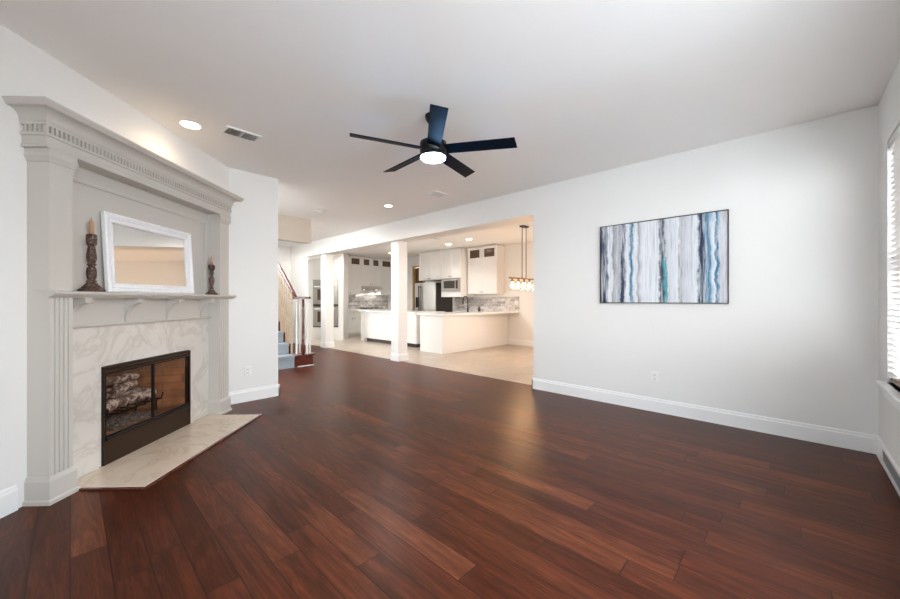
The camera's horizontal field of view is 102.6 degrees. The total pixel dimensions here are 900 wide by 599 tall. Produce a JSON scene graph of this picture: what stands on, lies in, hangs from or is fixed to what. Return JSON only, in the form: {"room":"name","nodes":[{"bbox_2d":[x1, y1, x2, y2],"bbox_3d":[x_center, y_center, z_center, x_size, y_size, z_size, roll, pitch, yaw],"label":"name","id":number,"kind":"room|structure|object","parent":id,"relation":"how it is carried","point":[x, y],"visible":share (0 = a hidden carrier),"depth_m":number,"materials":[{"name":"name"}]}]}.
{"room":"living room","nodes":[
{"label":"living room","id":0,"kind":"room"},
{"bbox_2d":[0,24,228,507],"bbox_3d":[-2.597,-0.165,3.003,0.165,2.730,2.340,0,0,-2],"label":"wall","id":1,"kind":"structure","parent":0,"point":[26,69],"depth_m":2.10,"materials":[{"name":"paint"}]},
{"bbox_2d":[0,485,17,518],"bbox_3d":[-2.479,1.127,1.966,0.016,0.145,0.200,0,0,-1],"label":"baseboard","id":2,"kind":"structure","parent":1,"relation":"attached to","point":[8,496],"depth_m":2.02,"materials":[{"name":"white paint"}]},
{"bbox_2d":[229,168,277,391],"bbox_3d":[-2.429,-0.165,4.377,0.150,2.730,0.605,0,0,43],"label":"wall","id":3,"kind":"structure","parent":0,"point":[253,227],"depth_m":4.34,"materials":[{"name":"paint"}]},
{"bbox_2d":[244,366,250,375],"bbox_3d":[-2.404,0.840,4.287,0.010,0.116,0.072,0,0,43],"label":"wall outlet","id":4,"kind":"object","parent":3,"relation":"attached to","point":[247,369],"visible":1,"depth_m":4.28,"materials":[{"name":"white plastic"}]},
{"bbox_2d":[229,384,279,404],"bbox_3d":[-2.397,1.127,4.400,0.166,0.145,0.559,0,0,43],"label":"baseboard","id":5,"kind":"structure","parent":3,"relation":"attached to","point":[246,395],"depth_m":4.33,"materials":[{"name":"white paint"}]},
{"bbox_2d":[278,246,290,325],"bbox_3d":[-5.552,-1.400,9.367,0.150,5.200,2.745,0,0,43],"label":"wall","id":6,"kind":"structure","parent":0,"point":[284,252],"depth_m":10.20,"materials":[{"name":"paint"}]},
{"bbox_2d":[278,214,310,243],"bbox_3d":[-3.176,-2.543,6.350,0.150,2.914,1.440,0,0,43],"label":"wall","id":7,"kind":"structure","parent":0,"point":[290,228],"depth_m":6.59,"materials":[{"name":"beige paint"}]},
{"bbox_2d":[320,254,333,347],"bbox_3d":[-3.155,0.015,9.272,0.259,2.370,0.256,0,0,43],"label":"pillar","id":8,"kind":"structure","parent":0,"point":[327,261],"depth_m":9.19,"materials":[{"name":"paint"}]},
{"bbox_2d":[362,290,374,294],"bbox_3d":[-3.657,-0.165,12.431,0.180,2.730,3.600,0,0,43],"label":"wall","id":9,"kind":"structure","parent":0,"point":[364,292],"depth_m":13.05,"materials":[{"name":"paint"}]},
{"bbox_2d":[348,255,361,294],"bbox_3d":[-3.489,-0.855,12.213,0.360,1.310,0.955,0,0,43],"label":"upper cabinet","id":10,"kind":"object","parent":9,"relation":"attached to","point":[354,262],"visible":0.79,"depth_m":12.27,"materials":[{"name":"paint"}]},
{"bbox_2d":[348,295,387,308],"bbox_3d":[-3.159,0.051,12.817,0.010,0.498,2.345,0,0,43],"label":"backsplash","id":11,"kind":"structure","parent":9,"relation":"attached to","point":[354,301],"depth_m":13.00,"materials":[{"name":"tile"}]},
{"bbox_2d":[362,257,380,285],"bbox_3d":[-2.889,-1.015,12.846,0.360,0.990,0.780,0,0,43],"label":"upper cabinet","id":12,"kind":"object","parent":9,"relation":"attached to","point":[370,267],"visible":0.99,"depth_m":12.72,"materials":[{"name":"paint"}]},
{"bbox_2d":[362,285,382,289],"bbox_3d":[-2.838,-0.446,12.799,0.498,0.144,0.770,0,0,43],"label":"range hood","id":13,"kind":"object","parent":12,"relation":"attached to","point":[364,287],"visible":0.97,"depth_m":12.61,"materials":[{"name":"silver metal"}]},
{"bbox_2d":[375,259,390,294],"bbox_3d":[-2.436,-0.855,13.323,0.360,1.310,0.525,0,0,43],"label":"upper cabinet","id":14,"kind":"object","parent":9,"relation":"attached to","point":[385,264],"visible":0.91,"depth_m":13.20,"materials":[{"name":"paint"}]},
{"bbox_2d":[391,241,407,361],"bbox_3d":[-1.015,0.015,7.241,0.249,2.370,0.256,0,0,43],"label":"pillar","id":15,"kind":"structure","parent":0,"point":[398,248],"depth_m":7.16,"materials":[{"name":"paint"}]},
{"bbox_2d":[0,336,899,598],"bbox_3d":[-1.108,1.250,6.532,12.000,0.100,9.050,0,0,43],"label":"floor","id":16,"kind":"structure","parent":0,"point":[366,476],"depth_m":2.08,"materials":[{"name":"brown wood"}]},
{"bbox_2d":[2,96,243,506],"bbox_3d":[-2.398,0.032,3.021,0.232,2.337,2.031,0,0,-2],"label":"fireplace mantel","id":17,"kind":"object","parent":16,"relation":"on","point":[78,168],"visible":0.97,"depth_m":2.46,"materials":[{"name":"beige paint"}]},
{"bbox_2d":[77,234,105,291],"bbox_3d":[-2.399,-0.251,2.413,0.137,0.385,0.137,0,0,-2],"label":"candlestick","id":18,"kind":"object","parent":17,"relation":"on","point":[91,285],"visible":1,"depth_m":2.40,"materials":[{"name":"brown wood"}]},
{"bbox_2d":[85,234,97,245],"bbox_3d":[-2.399,-0.405,2.413,0.058,0.077,0.058,0,0,-1],"label":"cup","id":19,"kind":"object","parent":18,"relation":"on","point":[91,239],"depth_m":2.39,"materials":[{"name":"brown wood"}]},
{"bbox_2d":[89,217,94,233],"bbox_3d":[-2.399,-0.499,2.413,0.028,0.112,0.028,0,0,43],"label":"candle","id":20,"kind":"object","parent":18,"relation":"in","point":[91,222],"visible":0.97,"depth_m":2.41,"materials":[{"name":"brown wax"}]},
{"bbox_2d":[46,291,235,298],"bbox_3d":[-2.425,-0.036,3.045,0.180,0.040,1.875,0,0,-2],"label":"mantel shelf","id":21,"kind":"object","parent":17,"relation":"attached to","point":[49,294],"depth_m":2.62,"materials":[{"name":"beige paint"}]},
{"bbox_2d":[100,211,193,293],"bbox_3d":[-2.451,-0.346,2.992,0.064,0.576,0.885,0,0,-2],"label":"mirror","id":22,"kind":"object","parent":17,"relation":"on","point":[139,256],"visible":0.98,"depth_m":2.89,"materials":[{"name":"white painted wood"},{"name":"mirror glass"}]},
{"bbox_2d":[205,265,217,294],"bbox_3d":[-2.432,-0.210,3.680,0.112,0.305,0.112,0,0,-2],"label":"candlestick","id":23,"kind":"object","parent":17,"relation":"on","point":[211,291],"visible":1,"depth_m":3.66,"materials":[{"name":"brown wood"}]},
{"bbox_2d":[208,265,214,270],"bbox_3d":[-2.432,-0.333,3.680,0.060,0.061,0.060,0,0,-2],"label":"cup","id":24,"kind":"object","parent":23,"relation":"on","point":[211,267],"depth_m":3.66,"materials":[{"name":"brown wood"}]},
{"bbox_2d":[77,414,262,490],"bbox_3d":[-2.219,1.193,3.018,0.554,0.014,1.497,0,0,-2],"label":"hearth","id":25,"kind":"object","parent":16,"relation":"on","point":[148,465],"visible":0.94,"depth_m":2.74,"materials":[{"name":"beige stone"}]},
{"bbox_2d":[101,350,190,465],"bbox_3d":[-2.750,0.832,3.013,0.560,0.707,0.930,0,0,-2],"label":"fireplace insert","id":26,"kind":"object","parent":25,"relation":"on","point":[170,374],"visible":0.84,"depth_m":3.15,"materials":[{"name":"brown metal"}]},
{"bbox_2d":[107,392,163,430],"bbox_3d":[-2.740,0.914,2.999,0.322,0.171,0.600,0,0,-1],"label":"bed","id":27,"kind":"object","parent":26,"relation":"in","point":[115,422],"depth_m":2.99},
{"bbox_2d":[107,387,145,399],"bbox_3d":[-2.805,0.826,3.009,0.103,0.106,0.570,0,0,3],"label":"log","id":28,"kind":"object","parent":27,"relation":"on","point":[135,389],"visible":0.11,"depth_m":3.16,"materials":[{"name":"wood"}]},
{"bbox_2d":[107,388,157,411],"bbox_3d":[-2.663,0.823,2.969,0.112,0.103,0.569,0,0,-2],"label":"log","id":29,"kind":"object","parent":27,"relation":"on","point":[140,395],"visible":0.7,"depth_m":2.97,"materials":[{"name":"wood"}]},
{"bbox_2d":[107,379,137,398],"bbox_3d":[-2.725,0.731,2.974,0.101,0.096,0.438,0,0,-14],"label":"log","id":30,"kind":"object","parent":29,"relation":"on","point":[126,386],"visible":0.54,"depth_m":2.99,"materials":[{"name":"wood"}]},
{"bbox_2d":[110,384,120,397],"bbox_3d":[-2.605,0.705,2.808,0.051,0.083,0.171,0,0,-36],"label":"log","id":31,"kind":"object","parent":30,"relation":"on","point":[115,390],"visible":1,"depth_m":2.78,"materials":[{"name":"wood"}]},
{"bbox_2d":[107,373,139,385],"bbox_3d":[-2.730,0.647,2.956,0.083,0.079,0.353,0,0,8],"label":"log","id":32,"kind":"object","parent":30,"relation":"on","point":[124,377],"visible":0.74,"depth_m":2.97,"materials":[{"name":"wood"}]},
{"bbox_2d":[278,262,314,369],"bbox_3d":[-4.049,-0.596,7.197,2.950,3.591,1.463,0,0,43],"label":"staircase","id":33,"kind":"structure","parent":16,"relation":"on","point":[287,359],"depth_m":6.68,"materials":[{"name":"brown wood"}]},
{"bbox_2d":[308,253,347,339],"bbox_3d":[-3.769,-0.133,11.179,1.060,2.665,0.652,0,0,-1],"label":"tall cabinet","id":34,"kind":"object","parent":16,"relation":"on","point":[340,260],"visible":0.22,"depth_m":10.91,"materials":[{"name":"paint"}]},
{"bbox_2d":[313,280,337,326],"bbox_3d":[-3.768,0.092,11.139,0.748,1.435,0.633,0,0,-2],"label":"double wall oven","id":35,"kind":"object","parent":34,"relation":"in","point":[316,283],"visible":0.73,"depth_m":10.87,"materials":[{"name":"silver metal"}]},
{"bbox_2d":[348,311,360,336],"bbox_3d":[-3.393,0.770,12.098,0.640,0.858,0.920,0,0,43],"label":"base cabinet","id":36,"kind":"object","parent":16,"relation":"on","point":[354,317],"visible":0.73,"depth_m":11.93,"materials":[{"name":"paint"}]},
{"bbox_2d":[348,308,390,310],"bbox_3d":[-2.921,0.320,12.598,0.632,0.040,2.335,0,0,43],"label":"countertop","id":37,"kind":"structure","parent":36,"relation":"on","point":[384,308],"depth_m":12.26,"materials":[{"name":"white stone"}]},
{"bbox_2d":[361,312,419,347],"bbox_3d":[-1.435,0.770,10.284,2.520,0.858,0.957,0,0,43],"label":"base cabinet","id":38,"kind":"object","parent":16,"relation":"on","point":[375,326],"visible":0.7,"depth_m":10.05,"materials":[{"name":"paint"}]},
{"bbox_2d":[359,310,444,313],"bbox_3d":[-1.433,0.320,10.286,2.600,0.040,1.050,0,0,43],"label":"countertop","id":39,"kind":"structure","parent":38,"relation":"on","point":[378,311],"depth_m":9.76,"materials":[{"name":"white stone"}]},
{"bbox_2d":[415,282,451,311],"bbox_3d":[-0.541,0.330,11.353,0.905,1.740,0.844,0,0,43],"label":"refrigerator","id":40,"kind":"object","parent":16,"relation":"on","point":[428,297],"visible":0.53,"depth_m":11.02,"materials":[{"name":"grey metal"}]},
{"bbox_2d":[420,313,507,353],"bbox_3d":[0.447,0.770,9.215,0.762,0.858,2.583,0,0,43],"label":"base cabinet","id":41,"kind":"object","parent":16,"relation":"on","point":[454,333],"visible":0.96,"depth_m":8.52,"materials":[{"name":"paint"}]},
{"bbox_2d":[417,311,518,315],"bbox_3d":[0.535,0.320,9.110,1.115,0.040,2.642,0,0,43],"label":"countertop","id":42,"kind":"structure","parent":41,"relation":"on","point":[464,312],"depth_m":8.93,"materials":[{"name":"white stone"}]},
{"bbox_2d":[462,296,470,311],"bbox_3d":[0.421,0.091,9.300,0.279,0.418,0.106,0,0,-29],"label":"faucet","id":43,"kind":"object","parent":42,"relation":"on","point":[468,307],"visible":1,"depth_m":9.33,"materials":[{"name":"black metal"}]},
{"bbox_2d":[0,0,899,259],"bbox_3d":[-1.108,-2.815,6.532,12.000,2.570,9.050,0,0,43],"label":"ceiling","id":44,"kind":"structure","parent":0,"point":[581,87],"depth_m":2.49,"materials":[{"name":"paint"}]},
{"bbox_2d":[178,119,202,129],"bbox_3d":[-2.254,-1.523,3.131,0.180,0.012,0.180,0,0,43],"label":"recessed light","id":45,"kind":"object","parent":44,"relation":"in","point":[189,124],"visible":1,"depth_m":3.11,"materials":[{"name":"white glass"}]},
{"bbox_2d":[220,125,262,142],"bbox_3d":[-1.919,-1.524,3.317,0.200,0.010,0.300,0,0,43],"label":"ceiling vent","id":46,"kind":"object","parent":44,"relation":"in","point":[231,131],"visible":1,"depth_m":3.31,"materials":[{"name":"white metal"}]},
{"bbox_2d":[350,104,516,177],"bbox_3d":[-0.168,-1.346,3.022,1.284,0.368,1.315,0,0,43],"label":"ceiling fan","id":47,"kind":"object","parent":44,"relation":"hanging from","point":[433,149],"visible":1,"depth_m":2.89,"materials":[{"name":"black metal"}]},
{"bbox_2d":[421,152,445,163],"bbox_3d":[-0.139,-1.173,2.988,0.206,0.023,0.206,0,0,44],"label":"diffuser","id":48,"kind":"object","parent":47,"relation":"attached to","point":[428,157],"depth_m":2.94,"materials":[{"name":"white glass"}]},
{"bbox_2d":[426,191,448,197],"bbox_3d":[-0.185,-1.524,5.180,0.220,0.010,0.260,0,0,43],"label":"ceiling vent","id":49,"kind":"object","parent":44,"relation":"in","point":[437,194],"visible":1,"depth_m":5.17,"materials":[{"name":"white metal"}]},
{"bbox_2d":[508,225,533,288],"bbox_3d":[1.525,-0.856,7.418,0.132,1.346,1.080,0,0,43],"label":"pendant light","id":50,"kind":"object","parent":44,"relation":"hanging from","point":[521,226],"visible":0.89,"depth_m":7.34,"materials":[{"name":"glass"}]},
{"bbox_2d":[388,242,533,343],"bbox_3d":[1.049,-0.165,10.585,9.550,2.730,0.200,0,0,43],"label":"wall","id":51,"kind":"structure","parent":0,"point":[518,258],"depth_m":9.72,"materials":[{"name":"paint"}]},
{"bbox_2d":[412,266,424,310],"bbox_3d":[-1.048,0.003,12.479,0.620,2.395,0.140,0,0,43],"label":"door","id":52,"kind":"structure","parent":51,"relation":"in","point":[415,269],"depth_m":12.63,"materials":[{"name":"brown wood"}]},
{"bbox_2d":[418,250,440,280],"bbox_3d":[-0.436,-1.070,11.406,0.985,0.880,0.650,0,0,43],"label":"upper cabinet","id":53,"kind":"object","parent":51,"relation":"attached to","point":[429,262],"visible":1,"depth_m":11.19,"materials":[{"name":"paint"}]},
{"bbox_2d":[441,248,473,296],"bbox_3d":[0.215,-0.805,10.788,0.800,1.410,0.650,0,0,43],"label":"upper cabinet","id":54,"kind":"object","parent":51,"relation":"attached to","point":[454,262],"visible":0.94,"depth_m":10.49,"materials":[{"name":"paint"}]},
{"bbox_2d":[441,278,459,291],"bbox_3d":[0.172,-0.459,10.743,0.770,0.393,0.578,0,0,43],"label":"microwave","id":55,"kind":"object","parent":54,"relation":"in","point":[447,284],"visible":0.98,"depth_m":10.56,"materials":[{"name":"silver metal"}]},
{"bbox_2d":[467,245,503,293],"bbox_3d":[1.001,-0.848,10.221,1.040,1.325,0.390,0,0,43],"label":"upper cabinet","id":56,"kind":"object","parent":51,"relation":"attached to","point":[485,263],"visible":1,"depth_m":10.00,"materials":[{"name":"paint"}]},
{"bbox_2d":[455,297,518,311],"bbox_3d":[1.005,0.100,10.480,2.350,0.398,0.010,0,0,43],"label":"backsplash","id":57,"kind":"structure","parent":51,"relation":"attached to","point":[485,303],"depth_m":10.38,"materials":[{"name":"tile"}]},
{"bbox_2d":[509,339,533,346],"bbox_3d":[2.973,1.127,8.610,3.740,0.145,0.016,0,0,43],"label":"baseboard","id":58,"kind":"structure","parent":51,"relation":"attached to","point":[511,341],"depth_m":9.61,"materials":[{"name":"white paint"}]},
{"bbox_2d":[291,104,878,435],"bbox_3d":[-0.731,-0.165,6.929,12.000,2.730,0.355,0,0,43],"label":"wall","id":59,"kind":"structure","parent":0,"point":[796,338],"depth_m":3.41,"materials":[{"name":"paint"}]},
{"bbox_2d":[293,338,308,344],"bbox_3d":[-4.190,1.127,10.014,0.936,0.145,0.101,0,0,43],"label":"baseboard","id":60,"kind":"structure","parent":59,"relation":"attached to","point":[294,339],"depth_m":9.93,"materials":[{"name":"white paint"}]},
{"bbox_2d":[651,371,657,382],"bbox_3d":[2.207,0.825,3.888,0.072,0.116,0.010,0,0,43],"label":"wall outlet","id":61,"kind":"object","parent":59,"relation":"attached to","point":[654,375],"visible":1,"depth_m":3.89,"materials":[{"name":"white plastic"}]},
{"bbox_2d":[600,209,728,303],"bbox_3d":[2.221,-0.418,3.852,1.205,0.897,0.040,0,0,43],"label":"painting","id":62,"kind":"object","parent":59,"relation":"attached to","point":[685,258],"visible":1,"depth_m":3.77,"materials":[{"name":"paint"}]},
{"bbox_2d":[532,378,877,453],"bbox_3d":[2.353,1.127,3.991,3.061,0.145,0.371,0,0,43],"label":"baseboard","id":63,"kind":"structure","parent":59,"relation":"attached to","point":[847,439],"depth_m":3.45,"materials":[{"name":"white paint"}]},
{"bbox_2d":[879,57,899,467],"bbox_3d":[1.720,-0.165,0.984,0.160,2.730,4.895,0,0,43],"label":"wall","id":64,"kind":"structure","parent":0,"point":[889,104],"depth_m":2.56,"materials":[{"name":"paint"}]},
{"bbox_2d":[876,380,899,411],"bbox_3d":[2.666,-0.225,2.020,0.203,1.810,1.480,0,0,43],"label":"window sill","id":65,"kind":"structure","parent":64,"relation":"in","point":[893,395],"depth_m":2.35,"materials":[{"name":"white paint"}]},
{"bbox_2d":[876,436,899,497],"bbox_3d":[1.719,1.131,1.111,0.016,0.151,4.679,0,0,43],"label":"baseboard","id":66,"kind":"structure","parent":64,"relation":"attached to","point":[879,442],"depth_m":2.69,"materials":[{"name":"white paint"}]},
{"bbox_2d":[881,445,899,493],"bbox_3d":[2.889,1.115,2.346,0.017,0.120,0.770,0,0,43],"label":"air vent","id":67,"kind":"object","parent":64,"relation":"attached to","point":[888,462],"visible":1,"depth_m":2.39,"materials":[{"name":"white metal"}]},
{"bbox_2d":[889,124,899,387],"bbox_3d":[2.656,-0.279,2.036,0.056,1.694,1.362,0,0,43],"label":"window blind","id":68,"kind":"object","parent":64,"relation":"attached to","point":[894,143],"visible":1,"depth_m":2.45,"materials":[{"name":"white plastic"}]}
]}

